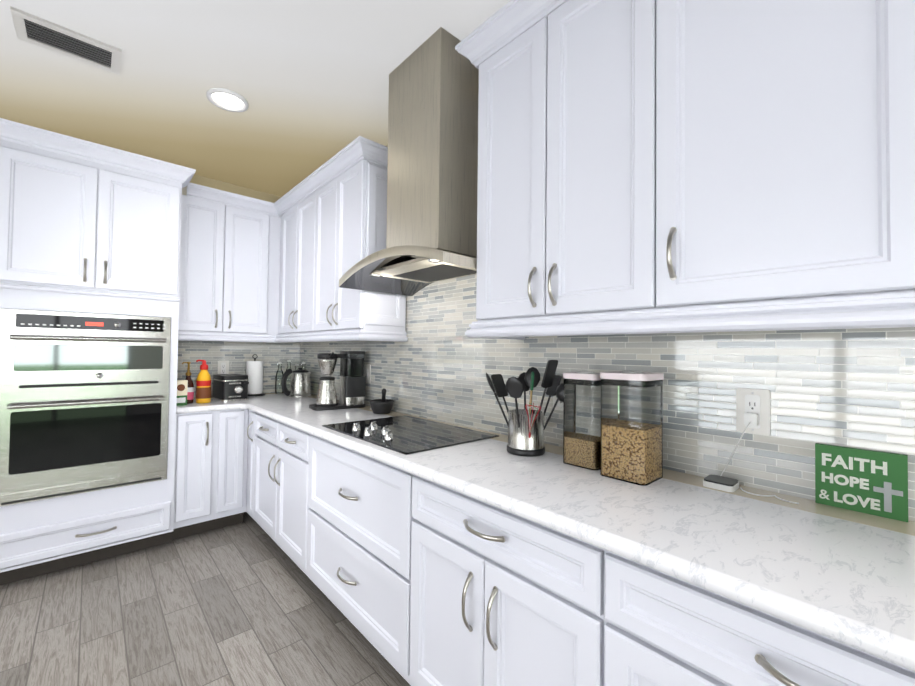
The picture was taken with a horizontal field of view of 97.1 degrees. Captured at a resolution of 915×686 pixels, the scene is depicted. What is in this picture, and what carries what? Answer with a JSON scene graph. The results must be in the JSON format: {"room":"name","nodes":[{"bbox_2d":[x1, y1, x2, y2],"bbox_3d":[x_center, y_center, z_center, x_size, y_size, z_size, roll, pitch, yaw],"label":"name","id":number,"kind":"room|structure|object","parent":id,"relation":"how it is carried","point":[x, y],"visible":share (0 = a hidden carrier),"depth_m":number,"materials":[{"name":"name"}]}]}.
{"room":"kitchen","nodes":[
{"label":"kitchen","id":0,"kind":"room"},
{"bbox_2d":[0,512,409,685],"bbox_3d":[-0.346,1.355,-0.196,3.900,0.100,7.800,2,-2,-42],"label":"floor","id":1,"kind":"structure","parent":0,"point":[247,602],"depth_m":1.92,"materials":[{"name":"grey wood"}]},
{"bbox_2d":[0,118,195,585],"bbox_3d":[-2.458,0.079,2.549,1.209,2.517,0.694,2,-2,-42],"label":"tall cabinet","id":2,"kind":"object","parent":1,"relation":"on","point":[89,227],"visible":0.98,"depth_m":2.40,"materials":[{"name":"white wood"}]},
{"bbox_2d":[0,309,170,506],"bbox_3d":[-2.352,0.356,2.600,0.753,1.059,0.660,2,-2,-42],"label":"double oven","id":3,"kind":"object","parent":2,"relation":"in","point":[84,402],"visible":1,"depth_m":2.36,"materials":[{"name":"metal"}]},
{"bbox_2d":[171,409,247,540],"bbox_3d":[-1.914,0.919,3.059,0.448,0.872,0.654,2,-2,-42],"label":"base cabinet","id":4,"kind":"object","parent":1,"relation":"on","point":[210,485],"visible":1,"depth_m":2.84,"materials":[{"name":"white wood"}]},
{"bbox_2d":[246,409,253,514],"bbox_3d":[-1.471,0.930,3.338,0.618,0.872,0.836,2,-2,-42],"label":"base cabinet","id":5,"kind":"object","parent":1,"relation":"on","point":[250,429],"depth_m":2.98,"materials":[{"name":"white wood"}]},
{"bbox_2d":[176,392,914,671],"bbox_3d":[-0.305,0.452,1.749,1.050,0.040,4.770,2,-2,-42],"label":"countertop","id":6,"kind":"structure","parent":5,"relation":"on","point":[844,576],"depth_m":0.93,"materials":[{"name":"stone"}]},
{"bbox_2d":[176,380,187,405],"bbox_3d":[-1.944,0.348,2.834,0.070,0.175,0.069,0,-2,42],"label":"carton","id":7,"kind":"object","parent":6,"relation":"on","point":[182,386],"visible":0.83,"depth_m":2.81,"materials":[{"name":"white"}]},
{"bbox_2d":[182,362,193,403],"bbox_3d":[-1.962,0.287,2.940,0.079,0.300,0.072,2,-2,-42],"label":"syrup bottle","id":8,"kind":"object","parent":6,"relation":"on","point":[190,394],"visible":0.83,"depth_m":2.93,"materials":[{"name":"brown glass"}]},
{"bbox_2d":[196,359,210,402],"bbox_3d":[-1.867,0.280,2.972,0.102,0.319,0.097,2,-2,-42],"label":"bottle","id":9,"kind":"object","parent":6,"relation":"on","point":[203,388],"visible":1,"depth_m":2.94,"materials":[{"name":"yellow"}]},
{"bbox_2d":[212,374,248,401],"bbox_3d":[-1.801,0.349,3.209,0.318,0.192,0.190,0,-2,44],"label":"toaster","id":10,"kind":"object","parent":6,"relation":"on","point":[230,387],"visible":1,"depth_m":3.12,"materials":[{"name":"metal"}]},
{"bbox_2d":[246,354,264,395],"bbox_3d":[-1.754,0.273,3.494,0.176,0.356,0.176,2,-2,-42],"label":"paper towel","id":11,"kind":"object","parent":6,"relation":"on","point":[254,370],"visible":0.92,"depth_m":3.44,"materials":[{"name":"white paper"}]},
{"bbox_2d":[275,362,283,393],"bbox_3d":[-1.618,0.313,3.678,0.072,0.288,0.072,2,-2,-42],"label":"bottle","id":12,"kind":"object","parent":6,"relation":"on","point":[278,363],"visible":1,"depth_m":3.68,"materials":[{"name":"clear glass"}]},
{"bbox_2d":[286,359,291,383],"bbox_3d":[-1.561,0.305,3.742,0.072,0.308,0.072,2,-2,-42],"label":"bottle","id":13,"kind":"object","parent":6,"relation":"on","point":[289,360],"visible":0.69,"depth_m":3.75,"materials":[{"name":"clear glass"}]},
{"bbox_2d":[281,368,310,397],"bbox_3d":[-1.354,0.331,3.396,0.275,0.246,0.179,2,-2,-42],"label":"kettle","id":14,"kind":"object","parent":6,"relation":"on","point":[300,385],"visible":1,"depth_m":3.35,"materials":[{"name":"metal"}]},
{"bbox_2d":[309,351,365,410],"bbox_3d":[-0.831,0.252,2.812,0.365,0.392,0.229,2,-2,-42],"label":"coffee maker","id":15,"kind":"object","parent":6,"relation":"on","point":[352,385],"visible":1,"depth_m":2.77,"materials":[{"name":"black plastic"}]},
{"bbox_2d":[370,388,393,413],"bbox_3d":[-0.478,0.365,2.575,0.152,0.164,0.166,2,-2,-42],"label":"mortar","id":16,"kind":"object","parent":6,"relation":"on","point":[383,405],"visible":1,"depth_m":2.52,"materials":[{"name":"black stone"}]},
{"bbox_2d":[322,415,498,454],"bbox_3d":[-0.255,0.417,2.009,0.533,0.042,0.762,2,-2,-42],"label":"cooktop","id":17,"kind":"object","parent":6,"relation":"in","point":[405,434],"visible":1,"depth_m":1.91,"materials":[{"name":"black glass"}]},
{"bbox_2d":[486,360,563,456],"bbox_3d":[0.281,0.250,1.632,0.299,0.371,0.309,2,-2,-42],"label":"utensil crock","id":18,"kind":"object","parent":6,"relation":"on","point":[526,427],"visible":1,"depth_m":1.56,"materials":[{"name":"silver metal"}]},
{"bbox_2d":[563,371,600,469],"bbox_3d":[0.461,0.268,1.452,0.109,0.331,0.139,2,-2,-42],"label":"container","id":19,"kind":"object","parent":6,"relation":"on","point":[581,450],"visible":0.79,"depth_m":1.43,"materials":[{"name":"clear plastic"}]},
{"bbox_2d":[600,371,663,485],"bbox_3d":[0.568,0.262,1.320,0.154,0.341,0.154,2,-2,-42],"label":"container","id":20,"kind":"object","parent":6,"relation":"on","point":[631,452],"visible":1,"depth_m":1.28,"materials":[{"name":"clear plastic"}]},
{"bbox_2d":[815,443,907,521],"bbox_3d":[1.032,0.353,1.039,0.021,0.158,0.168,2,-2,-42],"label":"sign","id":21,"kind":"object","parent":6,"relation":"on","point":[872,482],"visible":1,"depth_m":1.03,"materials":[{"name":"green wood"}]},
{"bbox_2d":[250,412,305,569],"bbox_3d":[-0.878,0.923,2.684,0.618,0.872,0.930,2,-2,-42],"label":"base cabinet","id":22,"kind":"object","parent":1,"relation":"on","point":[277,448],"depth_m":2.46,"materials":[{"name":"white wood"}]},
{"bbox_2d":[302,432,405,675],"bbox_3d":[-0.255,0.915,1.997,0.618,0.872,0.925,2,-2,-42],"label":"base cabinet","id":23,"kind":"object","parent":1,"relation":"on","point":[354,503],"depth_m":1.74,"materials":[{"name":"white wood"}]},
{"bbox_2d":[402,472,593,685],"bbox_3d":[0.302,0.909,1.382,0.618,0.872,0.735,2,-2,-42],"label":"base cabinet","id":24,"kind":"object","parent":1,"relation":"on","point":[417,580],"depth_m":1.17,"materials":[{"name":"white wood"}]},
{"bbox_2d":[590,546,914,685],"bbox_3d":[0.796,0.903,0.837,0.618,0.872,0.735,2,-2,-42],"label":"base cabinet","id":25,"kind":"object","parent":1,"relation":"on","point":[649,626],"depth_m":0.77,"materials":[{"name":"white wood"}]},
{"bbox_2d":[177,178,299,396],"bbox_3d":[-2.913,-0.034,2.683,3.700,2.740,0.108,2,-2,-42],"label":"wall","id":26,"kind":"structure","parent":0,"point":[237,355],"depth_m":3.52,"materials":[{"name":"grey tile"}]},
{"bbox_2d":[217,361,228,373],"bbox_3d":[-1.991,0.217,3.437,0.084,0.134,0.009,2,-2,-42],"label":"electrical outlet","id":27,"kind":"object","parent":26,"relation":"attached to","point":[223,367],"visible":0.73,"depth_m":3.44,"materials":[{"name":"white plastic"}]},
{"bbox_2d":[178,192,277,335],"bbox_3d":[-1.898,-0.583,3.316,0.750,1.023,0.318,2,-2,-42],"label":"upper cabinet","id":28,"kind":"object","parent":26,"relation":"attached to","point":[254,270],"depth_m":3.18,"materials":[{"name":"white wood"}]},
{"bbox_2d":[190,175,280,202],"bbox_3d":[-2.897,-1.361,2.695,3.660,0.085,0.070,2,-2,-42],"label":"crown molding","id":29,"kind":"structure","parent":26,"relation":"attached to","point":[216,184],"depth_m":3.51,"materials":[{"name":"beige"}]},
{"bbox_2d":[0,0,509,196],"bbox_3d":[-0.314,-1.484,-0.136,3.900,0.100,7.800,2,-2,-42],"label":"ceiling","id":30,"kind":"structure","parent":0,"point":[308,80],"depth_m":2.12,"materials":[{"name":"paint"}]},
{"bbox_2d":[10,6,121,74],"bbox_3d":[-1.815,-1.399,1.897,0.360,0.017,0.220,2,-2,-42],"label":"ceiling vent","id":31,"kind":"object","parent":30,"relation":"in","point":[42,33],"visible":1,"depth_m":1.88,"materials":[{"name":"white metal"}]},
{"bbox_2d":[206,88,248,111],"bbox_3d":[-1.314,-1.385,2.313,0.210,0.015,0.210,2,-2,-42],"label":"recessed light","id":32,"kind":"object","parent":30,"relation":"in","point":[227,99],"visible":1,"depth_m":2.31,"materials":[{"name":"white plastic"}]},
{"bbox_2d":[299,274,914,521],"bbox_3d":[1.040,-0.021,1.144,0.110,2.740,7.700,2,-2,-42],"label":"wall","id":33,"kind":"structure","parent":0,"point":[852,388],"depth_m":1.34,"materials":[{"name":"grey tile"}]},
{"bbox_2d":[278,180,321,339],"bbox_3d":[-1.130,-0.613,3.236,0.318,1.098,0.688,2,-2,-42],"label":"upper cabinet","id":34,"kind":"object","parent":33,"relation":"attached to","point":[295,213],"depth_m":3.13,"materials":[{"name":"white wood"}]},
{"bbox_2d":[310,140,406,335],"bbox_3d":[-0.667,-0.619,2.725,0.318,1.098,0.692,2,-2,-42],"label":"upper cabinet","id":35,"kind":"object","parent":33,"relation":"attached to","point":[350,194],"depth_m":2.52,"materials":[{"name":"white wood"}]},
{"bbox_2d":[364,364,370,382],"bbox_3d":[-0.652,0.222,2.914,0.011,0.134,0.084,2,-2,-42],"label":"light switch","id":36,"kind":"object","parent":33,"relation":"attached to","point":[367,370],"visible":0.92,"depth_m":2.90,"materials":[{"name":"white plastic"}]},
{"bbox_2d":[339,27,478,295],"bbox_3d":[-0.164,-0.843,2.051,0.488,1.083,0.880,2,-2,-42],"label":"range hood","id":37,"kind":"object","parent":33,"relation":"attached to","point":[432,189],"visible":0.96,"depth_m":1.88,"materials":[{"name":"metal"}]},
{"bbox_2d":[553,379,563,410],"bbox_3d":[0.441,0.219,1.711,0.009,0.134,0.084,2,-2,-42],"label":"electrical outlet","id":38,"kind":"object","parent":33,"relation":"attached to","point":[559,405],"visible":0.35,"depth_m":1.72,"materials":[{"name":"white plastic"}]},
{"bbox_2d":[469,0,682,327],"bbox_3d":[0.433,-0.662,1.513,0.318,1.158,0.717,2,-2,-42],"label":"upper cabinet","id":39,"kind":"object","parent":33,"relation":"attached to","point":[562,190],"depth_m":1.37,"materials":[{"name":"white wood"}]},
{"bbox_2d":[703,388,798,503],"bbox_3d":[0.854,0.285,1.179,0.106,0.295,0.223,2,-2,-42],"label":"outlet","id":40,"kind":"object","parent":33,"relation":"attached to","point":[752,411],"visible":1,"depth_m":1.20,"materials":[{"name":"white plastic"}]},
{"bbox_2d":[647,0,914,323],"bbox_3d":[0.847,-0.667,1.056,0.318,1.158,0.516,2,-2,-42],"label":"upper cabinet","id":41,"kind":"object","parent":33,"relation":"attached to","point":[666,166],"depth_m":0.94,"materials":[{"name":"white wood"}]}
]}

